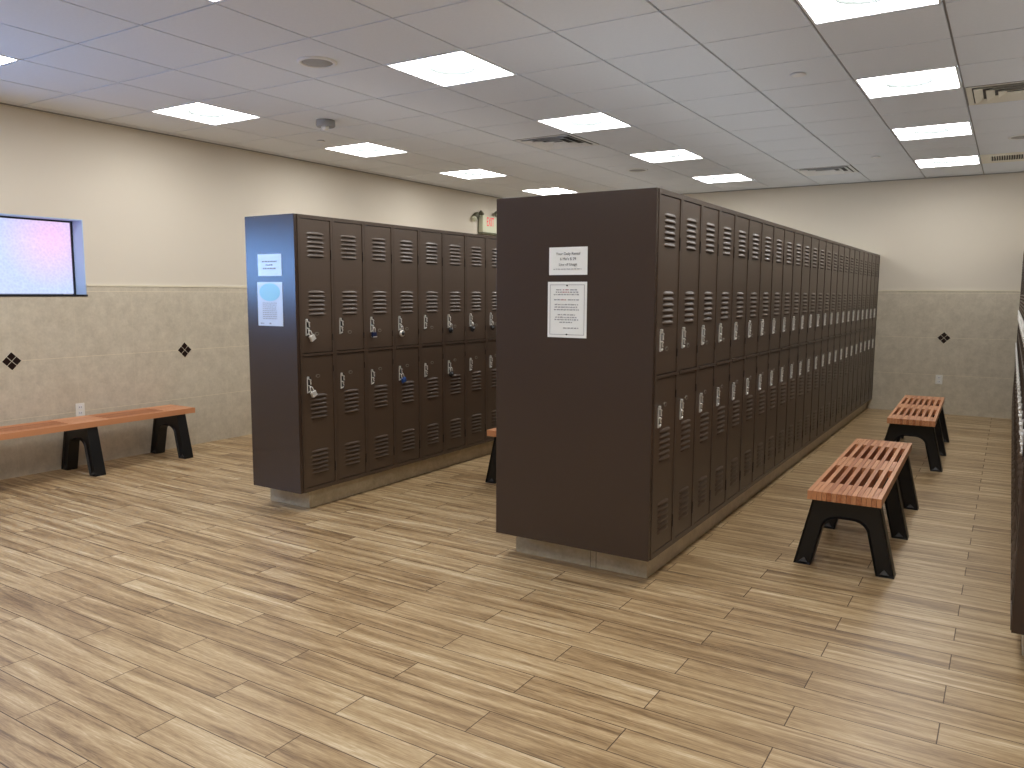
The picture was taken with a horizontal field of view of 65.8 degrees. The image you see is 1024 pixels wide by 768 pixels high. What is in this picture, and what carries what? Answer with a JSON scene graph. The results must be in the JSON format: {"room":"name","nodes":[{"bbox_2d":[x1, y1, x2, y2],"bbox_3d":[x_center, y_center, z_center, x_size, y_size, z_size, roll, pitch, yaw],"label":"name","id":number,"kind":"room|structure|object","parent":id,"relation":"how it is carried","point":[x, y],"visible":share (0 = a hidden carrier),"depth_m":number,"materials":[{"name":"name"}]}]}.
{"room":"changing room","nodes":[
{"label":"changing room","id":0,"kind":"room"},
{"bbox_2d":[0,104,500,292],"bbox_3d":[-3.562,-0.827,6.803,0.350,2.940,14.142,4,8,32],"label":"wall","id":1,"kind":"structure","parent":0,"point":[152,208],"depth_m":7.15,"materials":[{"name":"beige paint"}]},
{"bbox_2d":[2,352,21,370],"bbox_3d":[-3.846,-0.175,6.079,0.003,0.148,0.148,4,8,32],"label":"accent tile","id":2,"kind":"structure","parent":1,"relation":"attached to","point":[11,361],"depth_m":6.08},
{"bbox_2d":[0,213,87,296],"bbox_3d":[-4.552,-0.870,5.036,0.189,0.624,3.624,4,8,32],"label":"window","id":3,"kind":"structure","parent":1,"relation":"in","point":[40,256],"depth_m":6.37,"materials":[{"name":"grey"}]},
{"bbox_2d":[75,403,84,416],"bbox_3d":[-3.576,0.217,6.552,0.008,0.116,0.076,4,8,32],"label":"outlet","id":4,"kind":"object","parent":1,"relation":"attached to","point":[80,407],"visible":0.89,"depth_m":6.55,"materials":[{"name":"white plastic"}]},
{"bbox_2d":[0,286,251,479],"bbox_3d":[-3.413,-0.091,6.791,0.008,1.482,13.942,4,8,32],"label":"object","id":5,"kind":"structure","parent":1,"relation":"attached to","point":[111,348],"depth_m":6.83,"materials":[{"name":"tile"}]},
{"bbox_2d":[178,342,190,356],"bbox_3d":[-3.042,-0.317,7.350,0.003,0.148,0.148,4,8,32],"label":"accent tile","id":6,"kind":"structure","parent":1,"relation":"attached to","point":[184,349],"depth_m":7.35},
{"bbox_2d":[471,210,496,235],"bbox_3d":[-0.347,-2.321,11.326,0.143,0.350,0.694,4,8,32],"label":"exit sign","id":7,"kind":"object","parent":1,"relation":"attached to","point":[487,225],"visible":0.8,"depth_m":11.25,"materials":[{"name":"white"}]},
{"bbox_2d":[20,0,983,180],"bbox_3d":[-0.428,-1.962,4.693,7.029,0.014,13.942,4,8,32],"label":"trim","id":8,"kind":"structure","parent":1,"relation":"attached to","point":[943,1],"depth_m":5.03,"materials":[{"name":"metal"}]},
{"bbox_2d":[0,102,1023,197],"bbox_3d":[-0.428,-1.942,4.695,7.040,0.006,13.942,4,8,32],"label":"trim","id":9,"kind":"structure","parent":1,"relation":"attached to","point":[0,102],"depth_m":8.67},
{"bbox_2d":[86,284,1020,291],"bbox_3d":[-0.434,-0.610,4.848,7.040,0.016,13.942,4,8,32],"label":"trim","id":10,"kind":"structure","parent":1,"relation":"attached to","point":[86,284],"depth_m":7.59,"materials":[{"name":"tile"}]},
{"bbox_2d":[0,408,1023,767],"bbox_3d":[-0.440,0.920,5.023,7.240,0.100,14.142,4,8,32],"label":"floor","id":11,"kind":"structure","parent":0,"point":[160,610],"depth_m":3.39,"materials":[{"name":"brown wood"}]},
{"bbox_2d":[0,404,194,476],"bbox_3d":[-3.440,0.494,6.326,0.495,0.425,1.844,4,8,32],"label":"bench","id":12,"kind":"object","parent":11,"relation":"on","point":[84,429],"visible":1,"depth_m":6.39,"materials":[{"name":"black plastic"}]},
{"bbox_2d":[270,440,493,507],"bbox_3d":[0.401,0.416,8.425,0.383,0.133,7.211,4,8,32],"label":"trim","id":13,"kind":"structure","parent":11,"relation":"on","point":[325,495],"depth_m":5.86,"materials":[{"name":"tile"}]},
{"bbox_2d":[296,214,337,492],"bbox_3d":[-1.456,-0.205,5.312,0.455,1.797,0.304,4,8,32],"label":"locker","id":14,"kind":"object","parent":13,"relation":"on","point":[314,233],"visible":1,"depth_m":5.20,"materials":[{"name":"metal"}]},
{"bbox_2d":[245,213,303,493],"bbox_3d":[-1.558,-0.191,5.180,0.457,1.797,0.026,4,8,32],"label":"end panel","id":15,"kind":"object","parent":14,"relation":"attached to","point":[274,351],"visible":1,"depth_m":5.17,"materials":[{"name":"paint"}]},
{"bbox_2d":[257,282,282,325],"bbox_3d":[-1.570,-0.519,5.134,0.235,0.284,0.003,4,8,32],"label":"notice","id":16,"kind":"object","parent":15,"relation":"attached to","point":[270,294],"visible":1,"depth_m":5.13,"materials":[{"name":"paper"}]},
{"bbox_2d":[259,283,279,300],"bbox_3d":[-1.570,-0.595,5.125,0.196,0.116,0.001,4,8,32],"label":"picture","id":17,"kind":"object","parent":16,"relation":"attached to","point":[267,291],"depth_m":5.13},
{"bbox_2d":[258,254,281,275],"bbox_3d":[-1.565,-0.768,5.103,0.221,0.141,0.003,4,8,32],"label":"notice","id":18,"kind":"object","parent":15,"relation":"attached to","point":[268,264],"visible":1,"depth_m":5.10,"materials":[{"name":"paper"}]},
{"bbox_2d":[308,330,315,341],"bbox_3d":[-1.294,-0.311,5.114,0.021,0.075,0.059,4,8,32],"label":"padlock","id":19,"kind":"object","parent":14,"relation":"attached to","point":[312,337],"visible":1,"depth_m":5.11,"materials":[{"name":"silver metal"}]},
{"bbox_2d":[332,218,367,483],"bbox_3d":[-1.294,-0.234,5.568,0.455,1.797,0.304,4,8,32],"label":"locker","id":20,"kind":"object","parent":13,"relation":"on","point":[347,235],"visible":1,"depth_m":5.45,"materials":[{"name":"metal"}]},
{"bbox_2d":[364,221,395,474],"bbox_3d":[-1.131,-0.263,5.824,0.455,1.797,0.304,4,8,32],"label":"locker","id":21,"kind":"object","parent":13,"relation":"on","point":[378,237],"visible":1,"depth_m":5.71,"materials":[{"name":"metal"}]},
{"bbox_2d":[393,225,420,467],"bbox_3d":[-0.969,-0.292,6.081,0.455,1.797,0.304,4,8,32],"label":"locker","id":22,"kind":"object","parent":13,"relation":"on","point":[406,250],"visible":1,"depth_m":5.97,"materials":[{"name":"metal"}]},
{"bbox_2d":[419,228,444,460],"bbox_3d":[-0.807,-0.320,6.337,0.455,1.797,0.304,4,8,32],"label":"locker","id":23,"kind":"object","parent":13,"relation":"on","point":[431,241],"visible":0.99,"depth_m":6.22,"materials":[{"name":"metal"}]},
{"bbox_2d":[444,231,466,453],"bbox_3d":[-0.645,-0.349,6.594,0.455,1.797,0.304,4,8,32],"label":"locker","id":24,"kind":"object","parent":13,"relation":"on","point":[454,242],"visible":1,"depth_m":6.48,"materials":[{"name":"metal"}]},
{"bbox_2d":[466,233,486,447],"bbox_3d":[-0.482,-0.378,6.850,0.455,1.797,0.304,4,8,32],"label":"locker","id":25,"kind":"object","parent":13,"relation":"on","point":[476,244],"visible":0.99,"depth_m":6.74,"materials":[{"name":"metal"}]},
{"bbox_2d":[487,235,496,441],"bbox_3d":[-0.320,-0.407,7.107,0.455,1.797,0.304,4,8,32],"label":"locker","id":26,"kind":"object","parent":13,"relation":"on","point":[491,240],"visible":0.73,"depth_m":6.93,"materials":[{"name":"metal"}]},
{"bbox_2d":[485,428,495,483],"bbox_3d":[0.431,0.482,6.574,0.495,0.425,1.765,4,8,32],"label":"bench","id":27,"kind":"object","parent":11,"relation":"on","point":[491,473],"visible":0.06,"depth_m":6.02,"materials":[{"name":"black plastic"}]},
{"bbox_2d":[516,402,866,577],"bbox_3d":[2.273,0.558,7.257,0.783,0.133,7.211,4,8,32],"label":"locker base","id":28,"kind":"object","parent":11,"relation":"on","point":[614,563],"depth_m":4.36,"materials":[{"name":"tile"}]},
{"bbox_2d":[650,188,682,559],"bbox_3d":[0.586,-0.051,4.037,0.455,1.797,0.304,4,8,32],"label":"locker","id":29,"kind":"object","parent":28,"relation":"on","point":[670,203],"visible":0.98,"depth_m":3.92,"materials":[{"name":"metal"}]},
{"bbox_2d":[496,187,658,561],"bbox_3d":[0.300,-0.050,4.021,0.892,1.797,0.026,4,8,32],"label":"end panel","id":30,"kind":"object","parent":29,"relation":"attached to","point":[574,416],"visible":1,"depth_m":3.99,"materials":[{"name":"paint"}]},
{"bbox_2d":[547,282,586,337],"bbox_3d":[0.276,-0.373,3.981,0.222,0.280,0.006,4,8,32],"label":"notice","id":31,"kind":"object","parent":30,"relation":"attached to","point":[567,301],"visible":1,"depth_m":3.98,"materials":[{"name":"paper"}]},
{"bbox_2d":[554,289,578,328],"bbox_3d":[0.272,-0.378,3.983,0.143,0.198,0.001,4,8,32],"label":"print","id":32,"kind":"object","parent":31,"relation":"attached to","point":[566,301],"depth_m":3.98,"materials":[{"name":"grey"}]},
{"bbox_2d":[549,246,587,274],"bbox_3d":[0.280,-0.615,3.953,0.216,0.138,0.003,4,8,32],"label":"notice","id":33,"kind":"object","parent":30,"relation":"attached to","point":[562,260],"visible":1,"depth_m":3.95,"materials":[{"name":"paper"}]},
{"bbox_2d":[673,195,702,543],"bbox_3d":[0.748,-0.080,4.294,0.455,1.797,0.304,4,8,32],"label":"locker","id":34,"kind":"object","parent":28,"relation":"on","point":[692,208],"visible":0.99,"depth_m":4.18,"materials":[{"name":"metal"}]},
{"bbox_2d":[693,201,720,528],"bbox_3d":[0.910,-0.108,4.550,0.455,1.797,0.304,4,8,32],"label":"locker","id":35,"kind":"object","parent":28,"relation":"on","point":[710,216],"visible":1,"depth_m":4.44,"materials":[{"name":"metal"}]},
{"bbox_2d":[710,207,736,516],"bbox_3d":[1.073,-0.137,4.807,0.455,1.797,0.304,4,8,32],"label":"locker","id":36,"kind":"object","parent":28,"relation":"on","point":[727,216],"visible":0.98,"depth_m":4.70,"materials":[{"name":"metal"}]},
{"bbox_2d":[726,212,750,504],"bbox_3d":[1.235,-0.166,5.063,0.455,1.797,0.304,4,8,32],"label":"locker","id":37,"kind":"object","parent":28,"relation":"on","point":[742,243],"visible":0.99,"depth_m":4.95,"materials":[{"name":"metal"}]},
{"bbox_2d":[740,216,763,494],"bbox_3d":[1.397,-0.195,5.319,0.455,1.797,0.304,4,8,32],"label":"locker","id":38,"kind":"object","parent":28,"relation":"on","point":[756,225],"visible":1,"depth_m":5.21,"materials":[{"name":"metal"}]},
{"bbox_2d":[753,220,774,484],"bbox_3d":[1.559,-0.223,5.576,0.455,1.797,0.304,4,8,32],"label":"locker","id":39,"kind":"object","parent":28,"relation":"on","point":[768,227],"visible":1,"depth_m":5.47,"materials":[{"name":"metal"}]},
{"bbox_2d":[765,223,785,475],"bbox_3d":[1.722,-0.252,5.832,0.455,1.797,0.304,4,8,32],"label":"locker","id":40,"kind":"object","parent":28,"relation":"on","point":[780,230],"visible":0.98,"depth_m":5.73,"materials":[{"name":"metal"}]},
{"bbox_2d":[775,227,794,468],"bbox_3d":[1.884,-0.281,6.089,0.455,1.797,0.304,4,8,32],"label":"locker","id":41,"kind":"object","parent":28,"relation":"on","point":[790,232],"visible":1,"depth_m":5.98,"materials":[{"name":"metal"}]},
{"bbox_2d":[785,229,803,461],"bbox_3d":[2.046,-0.309,6.345,0.455,1.797,0.304,4,8,32],"label":"locker","id":42,"kind":"object","parent":28,"relation":"on","point":[799,235],"visible":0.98,"depth_m":6.24,"materials":[{"name":"metal"}]},
{"bbox_2d":[794,232,812,454],"bbox_3d":[2.208,-0.338,6.602,0.455,1.797,0.304,4,8,32],"label":"locker","id":43,"kind":"object","parent":28,"relation":"on","point":[807,253],"visible":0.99,"depth_m":6.50,"materials":[{"name":"metal"}]},
{"bbox_2d":[803,235,819,447],"bbox_3d":[2.370,-0.367,6.858,0.455,1.797,0.304,4,8,32],"label":"locker","id":44,"kind":"object","parent":28,"relation":"on","point":[815,239],"visible":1,"depth_m":6.75,"materials":[{"name":"metal"}]},
{"bbox_2d":[810,237,826,442],"bbox_3d":[2.533,-0.396,7.115,0.455,1.797,0.304,4,8,32],"label":"locker","id":45,"kind":"object","parent":28,"relation":"on","point":[823,241],"visible":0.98,"depth_m":7.01,"materials":[{"name":"metal"}]},
{"bbox_2d":[817,239,833,437],"bbox_3d":[2.695,-0.424,7.371,0.455,1.797,0.304,4,8,32],"label":"locker","id":46,"kind":"object","parent":28,"relation":"on","point":[829,254],"visible":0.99,"depth_m":7.27,"materials":[{"name":"metal"}]},
{"bbox_2d":[824,241,839,432],"bbox_3d":[2.857,-0.453,7.627,0.455,1.797,0.304,4,8,32],"label":"locker","id":47,"kind":"object","parent":28,"relation":"on","point":[836,245],"visible":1,"depth_m":7.53,"materials":[{"name":"metal"}]},
{"bbox_2d":[830,243,844,428],"bbox_3d":[3.019,-0.482,7.884,0.455,1.797,0.304,4,8,32],"label":"locker","id":48,"kind":"object","parent":28,"relation":"on","point":[842,246],"visible":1,"depth_m":7.78,"materials":[{"name":"metal"}]},
{"bbox_2d":[836,245,850,423],"bbox_3d":[3.182,-0.511,8.140,0.455,1.797,0.304,4,8,32],"label":"locker","id":49,"kind":"object","parent":28,"relation":"on","point":[847,247],"visible":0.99,"depth_m":8.04,"materials":[{"name":"metal"}]},
{"bbox_2d":[842,246,855,419],"bbox_3d":[3.344,-0.539,8.397,0.455,1.797,0.304,4,8,32],"label":"locker","id":50,"kind":"object","parent":28,"relation":"on","point":[853,249],"visible":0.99,"depth_m":8.30,"materials":[{"name":"metal"}]},
{"bbox_2d":[847,248,859,415],"bbox_3d":[3.506,-0.568,8.653,0.455,1.797,0.304,4,8,32],"label":"locker","id":51,"kind":"object","parent":28,"relation":"on","point":[857,253],"visible":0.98,"depth_m":8.55,"materials":[{"name":"metal"}]},
{"bbox_2d":[852,249,864,412],"bbox_3d":[3.668,-0.597,8.910,0.455,1.797,0.304,4,8,32],"label":"locker","id":52,"kind":"object","parent":28,"relation":"on","point":[862,252],"visible":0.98,"depth_m":8.81,"materials":[{"name":"metal"}]},
{"bbox_2d":[856,251,868,409],"bbox_3d":[3.830,-0.626,9.166,0.455,1.797,0.304,4,8,32],"label":"locker","id":53,"kind":"object","parent":28,"relation":"on","point":[866,257],"visible":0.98,"depth_m":9.07,"materials":[{"name":"metal"}]},
{"bbox_2d":[861,252,872,405],"bbox_3d":[3.993,-0.654,9.422,0.455,1.797,0.304,4,8,32],"label":"locker","id":54,"kind":"object","parent":28,"relation":"on","point":[870,253],"visible":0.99,"depth_m":9.33,"materials":[{"name":"metal"}]},
{"bbox_2d":[865,253,876,402],"bbox_3d":[4.155,-0.683,9.679,0.455,1.797,0.304,4,8,32],"label":"locker","id":55,"kind":"object","parent":28,"relation":"on","point":[874,254],"visible":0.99,"depth_m":9.59,"materials":[{"name":"metal"}]},
{"bbox_2d":[868,254,879,400],"bbox_3d":[4.317,-0.712,9.935,0.455,1.797,0.304,4,8,32],"label":"locker","id":56,"kind":"object","parent":28,"relation":"on","point":[878,256],"visible":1,"depth_m":9.84,"materials":[{"name":"metal"}]},
{"bbox_2d":[793,438,918,578],"bbox_3d":[2.146,0.692,4.805,0.495,0.425,1.765,4,8,31],"label":"bench","id":57,"kind":"object","parent":11,"relation":"on","point":[868,474],"visible":1,"depth_m":4.27,"materials":[{"name":"brown wood"}]},
{"bbox_2d":[884,395,949,471],"bbox_3d":[3.712,0.418,7.248,0.495,0.425,1.765,4,8,30],"label":"bench","id":58,"kind":"object","parent":11,"relation":"on","point":[922,417],"visible":0.87,"depth_m":6.64,"materials":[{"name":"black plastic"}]},
{"bbox_2d":[1021,635,1023,655],"bbox_3d":[4.146,0.700,6.088,0.428,0.133,7.211,4,8,32],"label":"trim","id":59,"kind":"structure","parent":11,"relation":"on","point":[1022,636],"depth_m":3.17,"materials":[{"name":"tile"}]},
{"bbox_2d":[1010,429,1023,629],"bbox_3d":[2.222,0.073,3.016,0.455,1.797,0.304,4,8,32],"label":"locker","id":60,"kind":"object","parent":59,"relation":"on","point":[1022,430],"visible":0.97,"depth_m":3.17,"materials":[{"name":"metal"}]},
{"bbox_2d":[1011,474,1023,634],"bbox_3d":[2.147,0.090,2.868,0.455,1.797,0.026,4,8,32],"label":"end panel","id":61,"kind":"object","parent":60,"relation":"attached to","point":[1017,627],"visible":1,"depth_m":3.05,"materials":[{"name":"paint"}]},
{"bbox_2d":[1010,417,1023,602],"bbox_3d":[2.385,0.044,3.272,0.455,1.797,0.304,4,8,32],"label":"locker","id":62,"kind":"object","parent":59,"relation":"on","point":[1021,420],"visible":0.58,"depth_m":3.47,"materials":[{"name":"metal"}]},
{"bbox_2d":[1011,400,1023,565],"bbox_3d":[2.547,0.015,3.529,0.455,1.797,0.304,4,8,32],"label":"locker","id":63,"kind":"object","parent":59,"relation":"on","point":[1021,412],"visible":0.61,"depth_m":3.73,"materials":[{"name":"metal"}]},
{"bbox_2d":[1011,376,1023,552],"bbox_3d":[2.709,-0.013,3.785,0.455,1.797,0.304,4,8,32],"label":"locker","id":64,"kind":"object","parent":59,"relation":"on","point":[1020,404],"visible":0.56,"depth_m":4.00,"materials":[{"name":"metal"}]},
{"bbox_2d":[1011,345,1023,536],"bbox_3d":[2.871,-0.042,4.042,0.455,1.797,0.304,4,8,32],"label":"locker","id":65,"kind":"object","parent":59,"relation":"on","point":[1020,398],"visible":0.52,"depth_m":4.24,"materials":[{"name":"metal"}]},
{"bbox_2d":[1011,327,1023,523],"bbox_3d":[3.034,-0.071,4.298,0.455,1.797,0.304,4,8,32],"label":"locker","id":66,"kind":"object","parent":59,"relation":"on","point":[1019,392],"visible":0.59,"depth_m":4.51,"materials":[{"name":"metal"}]},
{"bbox_2d":[1011,324,1023,511],"bbox_3d":[3.196,-0.100,4.555,0.455,1.797,0.304,4,8,32],"label":"locker","id":67,"kind":"object","parent":59,"relation":"on","point":[1019,387],"visible":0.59,"depth_m":4.75,"materials":[{"name":"metal"}]},
{"bbox_2d":[1011,322,1023,500],"bbox_3d":[3.358,-0.128,4.811,0.455,1.797,0.304,4,8,32],"label":"locker","id":68,"kind":"object","parent":59,"relation":"on","point":[1019,382],"visible":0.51,"depth_m":5.02,"materials":[{"name":"metal"}]},
{"bbox_2d":[1011,321,1023,490],"bbox_3d":[3.520,-0.157,5.067,0.455,1.797,0.304,4,8,32],"label":"locker","id":69,"kind":"object","parent":59,"relation":"on","point":[1022,321],"visible":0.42,"depth_m":5.27,"materials":[{"name":"metal"}]},
{"bbox_2d":[1011,316,1023,481],"bbox_3d":[3.683,-0.186,5.324,0.455,1.797,0.304,4,8,32],"label":"locker","id":70,"kind":"object","parent":59,"relation":"on","point":[1018,374],"visible":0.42,"depth_m":5.53,"materials":[{"name":"metal"}]},
{"bbox_2d":[1011,311,1023,473],"bbox_3d":[3.845,-0.214,5.580,0.455,1.797,0.304,4,8,32],"label":"locker","id":71,"kind":"object","parent":59,"relation":"on","point":[1023,311],"visible":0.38,"depth_m":5.79,"materials":[{"name":"metal"}]},
{"bbox_2d":[1011,295,1023,459],"bbox_3d":[4.169,-0.272,6.093,0.455,1.797,0.304,4,8,32],"label":"locker","id":72,"kind":"object","parent":59,"relation":"on","point":[1023,295],"visible":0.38,"depth_m":6.29,"materials":[{"name":"metal"}]},
{"bbox_2d":[1011,303,1023,466],"bbox_3d":[4.007,-0.243,5.837,0.455,1.797,0.304,4,8,32],"label":"locker","id":73,"kind":"object","parent":59,"relation":"on","point":[1023,303],"visible":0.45,"depth_m":6.03,"materials":[{"name":"metal"}]},
{"bbox_2d":[1011,293,1023,453],"bbox_3d":[4.331,-0.301,6.350,0.455,1.797,0.304,4,8,32],"label":"locker","id":74,"kind":"object","parent":59,"relation":"on","point":[1023,293],"visible":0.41,"depth_m":6.53,"materials":[{"name":"metal"}]},
{"bbox_2d":[1011,283,1023,442],"bbox_3d":[4.656,-0.358,6.862,0.455,1.797,0.304,4,8,32],"label":"locker","id":75,"kind":"object","parent":59,"relation":"on","point":[1023,283],"visible":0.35,"depth_m":7.04,"materials":[{"name":"metal"}]},
{"bbox_2d":[1011,288,1023,448],"bbox_3d":[4.494,-0.329,6.606,0.455,1.797,0.304,4,8,32],"label":"locker","id":76,"kind":"object","parent":59,"relation":"on","point":[1023,288],"visible":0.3,"depth_m":6.79,"materials":[{"name":"metal"}]},
{"bbox_2d":[1011,278,1023,437],"bbox_3d":[4.818,-0.387,7.119,0.455,1.797,0.304,4,8,32],"label":"locker","id":77,"kind":"object","parent":59,"relation":"on","point":[1023,278],"visible":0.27,"depth_m":7.30,"materials":[{"name":"metal"}]},
{"bbox_2d":[1012,259,1023,405],"bbox_3d":[5.467,-0.502,8.145,0.455,1.797,0.304,4,8,32],"label":"locker","id":78,"kind":"object","parent":59,"relation":"on","point":[1023,259],"visible":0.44,"depth_m":8.32,"materials":[{"name":"metal"}]},
{"bbox_2d":[0,0,1023,197],"bbox_3d":[-0.428,-2.009,4.688,7.040,0.124,13.942,4,8,32],"label":"ceiling","id":79,"kind":"structure","parent":0,"point":[627,61],"depth_m":5.20,"materials":[{"name":"tile"}]},
{"bbox_2d":[0,54,19,65],"bbox_3d":[-3.397,-1.981,4.710,0.586,0.044,0.598,4,8,32],"label":"ceiling light","id":80,"kind":"object","parent":79,"relation":"attached to","point":[4,60],"visible":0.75,"depth_m":4.82,"materials":[{"name":"white"}]},
{"bbox_2d":[0,56,13,63],"bbox_3d":[-3.397,-1.967,4.712,0.562,0.001,0.574,4,8,32],"label":"diffuser","id":81,"kind":"object","parent":80,"relation":"attached to","point":[2,59],"depth_m":4.82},
{"bbox_2d":[150,101,261,124],"bbox_3d":[-2.417,-2.155,6.260,0.586,0.044,0.598,4,8,32],"label":"ceiling light","id":82,"kind":"object","parent":79,"relation":"attached to","point":[197,111],"visible":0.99,"depth_m":6.30,"materials":[{"name":"white"}]},
{"bbox_2d":[297,56,336,68],"bbox_3d":[-1.187,-1.959,4.821,0.236,0.011,0.236,4,8,32],"label":"ceiling speaker","id":83,"kind":"object","parent":79,"relation":"attached to","point":[320,62],"visible":1,"depth_m":4.80,"materials":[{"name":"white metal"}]},
{"bbox_2d":[302,59,332,66],"bbox_3d":[-1.187,-1.960,4.821,0.187,0.008,0.187,4,8,32],"label":"grille","id":84,"kind":"object","parent":83,"relation":"attached to","point":[305,62],"depth_m":4.82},
{"bbox_2d":[316,119,334,129],"bbox_3d":[-1.526,-2.115,6.474,0.156,0.082,0.156,4,8,32],"label":"smoke detector","id":85,"kind":"object","parent":79,"relation":"attached to","point":[325,124],"visible":1,"depth_m":6.42,"materials":[{"name":"white plastic"}]},
{"bbox_2d":[323,142,407,156],"bbox_3d":[-1.437,-2.329,7.809,0.586,0.044,0.598,4,8,32],"label":"ceiling light","id":86,"kind":"object","parent":79,"relation":"attached to","point":[367,149],"visible":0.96,"depth_m":7.86,"materials":[{"name":"white"}]},
{"bbox_2d":[385,49,516,86],"bbox_3d":[-0.377,-2.001,4.986,0.586,0.044,0.598,4,8,32],"label":"ceiling light","id":87,"kind":"object","parent":79,"relation":"attached to","point":[457,67],"visible":0.98,"depth_m":5.02,"materials":[{"name":"glowing translucent plastic diffuser"},{"name":"white enamel"}]},
{"bbox_2d":[440,169,507,178],"bbox_3d":[-0.456,-2.502,9.359,0.586,0.044,0.598,4,8,32],"label":"ceiling light","id":88,"kind":"object","parent":79,"relation":"attached to","point":[473,173],"visible":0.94,"depth_m":9.43,"materials":[{"name":"white"}]},
{"bbox_2d":[521,187,578,194],"bbox_3d":[0.524,-2.676,10.909,0.586,0.044,0.598,4,8,32],"label":"ceiling light","id":89,"kind":"object","parent":79,"relation":"attached to","point":[546,191],"visible":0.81,"depth_m":10.99,"materials":[{"name":"white"}]},
{"bbox_2d":[524,188,572,193],"bbox_3d":[0.524,-2.662,10.911,0.562,0.001,0.574,4,8,32],"label":"diffuser","id":90,"kind":"object","parent":89,"relation":"attached to","point":[538,190],"depth_m":10.95,"materials":[{"name":"plastic"}]},
{"bbox_2d":[514,133,598,149],"bbox_3d":[0.420,-2.257,7.373,0.582,0.032,0.594,4,8,32],"label":"ceiling vent","id":91,"kind":"object","parent":79,"relation":"in","point":[562,141],"visible":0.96,"depth_m":7.38,"materials":[{"name":"white metal"}]},
{"bbox_2d":[536,111,632,133],"bbox_3d":[0.604,-2.174,6.536,0.586,0.044,0.598,4,8,32],"label":"ceiling light","id":92,"kind":"object","parent":79,"relation":"attached to","point":[595,121],"visible":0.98,"depth_m":6.59,"materials":[{"name":"white"}]},
{"bbox_2d":[627,168,647,171],"bbox_3d":[1.424,-2.424,8.971,0.236,0.011,0.236,4,8,32],"label":"ceiling speaker","id":93,"kind":"object","parent":79,"relation":"attached to","point":[632,169],"visible":1,"depth_m":8.96,"materials":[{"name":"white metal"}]},
{"bbox_2d":[628,148,703,162],"bbox_3d":[1.584,-2.348,8.086,0.586,0.044,0.598,4,8,32],"label":"ceiling light","id":94,"kind":"object","parent":79,"relation":"attached to","point":[680,154],"visible":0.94,"depth_m":8.14,"materials":[{"name":"white"}]},
{"bbox_2d":[691,173,752,182],"bbox_3d":[2.564,-2.522,9.636,0.586,0.044,0.598,4,8,32],"label":"ceiling light","id":95,"kind":"object","parent":79,"relation":"attached to","point":[728,177],"visible":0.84,"depth_m":9.72,"materials":[{"name":"white"}]},
{"bbox_2d":[790,72,805,76],"bbox_3d":[1.822,-1.971,5.040,0.100,0.012,0.100,4,8,32],"label":"sprinkler","id":96,"kind":"object","parent":79,"relation":"attached to","point":[796,74],"visible":1,"depth_m":5.02,"materials":[{"name":"white plastic"}]},
{"bbox_2d":[795,165,858,175],"bbox_3d":[3.585,-2.430,9.001,0.582,0.032,0.594,4,8,32],"label":"ceiling vent","id":97,"kind":"object","parent":79,"relation":"in","point":[845,169],"visible":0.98,"depth_m":9.00,"materials":[{"name":"white metal"}]},
{"bbox_2d":[796,0,941,24],"bbox_3d":[1.664,-1.846,3.713,0.586,0.044,0.598,4,8,32],"label":"ceiling light","id":98,"kind":"object","parent":79,"relation":"attached to","point":[818,11],"visible":1,"depth_m":3.89,"materials":[{"name":"white"}]},
{"bbox_2d":[854,65,961,98],"bbox_3d":[2.644,-2.020,5.263,0.586,0.044,0.598,4,8,32],"label":"ceiling light","id":99,"kind":"object","parent":79,"relation":"attached to","point":[943,78],"visible":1,"depth_m":5.30,"materials":[{"name":"white"}]},
{"bbox_2d":[891,121,972,140],"bbox_3d":[3.624,-2.193,6.812,0.586,0.044,0.598,4,8,32],"label":"ceiling light","id":100,"kind":"object","parent":79,"relation":"attached to","point":[959,128],"visible":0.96,"depth_m":6.87,"materials":[{"name":"white"}]},
{"bbox_2d":[914,155,980,167],"bbox_3d":[4.605,-2.367,8.362,0.586,0.044,0.598,4,8,32],"label":"ceiling light","id":101,"kind":"object","parent":79,"relation":"attached to","point":[963,160],"visible":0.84,"depth_m":8.43,"materials":[{"name":"white"}]},
{"bbox_2d":[965,80,1023,105],"bbox_3d":[3.481,-2.025,5.463,0.582,0.032,0.594,4,8,32],"label":"ceiling vent","id":102,"kind":"object","parent":79,"relation":"in","point":[1008,91],"visible":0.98,"depth_m":5.52,"materials":[{"name":"beige metal"}]},
{"bbox_2d":[980,152,1023,163],"bbox_3d":[5.115,-2.318,8.045,0.590,0.025,0.600,4,8,32],"label":"ceiling vent","id":103,"kind":"object","parent":79,"relation":"in","point":[1015,156],"visible":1,"depth_m":8.12,"materials":[{"name":"beige metal"}]},
{"bbox_2d":[1008,134,1023,139],"bbox_3d":[4.520,-2.185,6.992,0.236,0.011,0.236,4,8,32],"label":"ceiling speaker","id":104,"kind":"object","parent":79,"relation":"attached to","point":[1019,136],"visible":1,"depth_m":7.01,"materials":[{"name":"white plastic"}]},
{"bbox_2d":[682,172,1023,289],"bbox_3d":[3.316,-1.254,10.778,7.040,2.940,0.150,4,8,32],"label":"wall","id":105,"kind":"structure","parent":0,"point":[960,232],"depth_m":9.59,"materials":[{"name":"beige paint"}]},
{"bbox_2d":[935,375,942,383],"bbox_3d":[5.194,-0.054,9.621,0.076,0.116,0.008,4,8,32],"label":"outlet","id":106,"kind":"object","parent":105,"relation":"attached to","point":[939,378],"visible":1,"depth_m":9.62,"materials":[{"name":"white plastic"}]},
{"bbox_2d":[867,291,1019,418],"bbox_3d":[3.274,-0.522,10.793,7.032,1.482,0.008,4,8,32],"label":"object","id":107,"kind":"structure","parent":105,"relation":"attached to","point":[976,365],"depth_m":9.54,"materials":[{"name":"tile"}]},
{"bbox_2d":[937,332,949,343],"bbox_3d":[5.217,-0.557,9.554,0.148,0.148,0.003,4,8,32],"label":"accent tile","id":108,"kind":"structure","parent":105,"relation":"attached to","point":[943,337],"depth_m":9.55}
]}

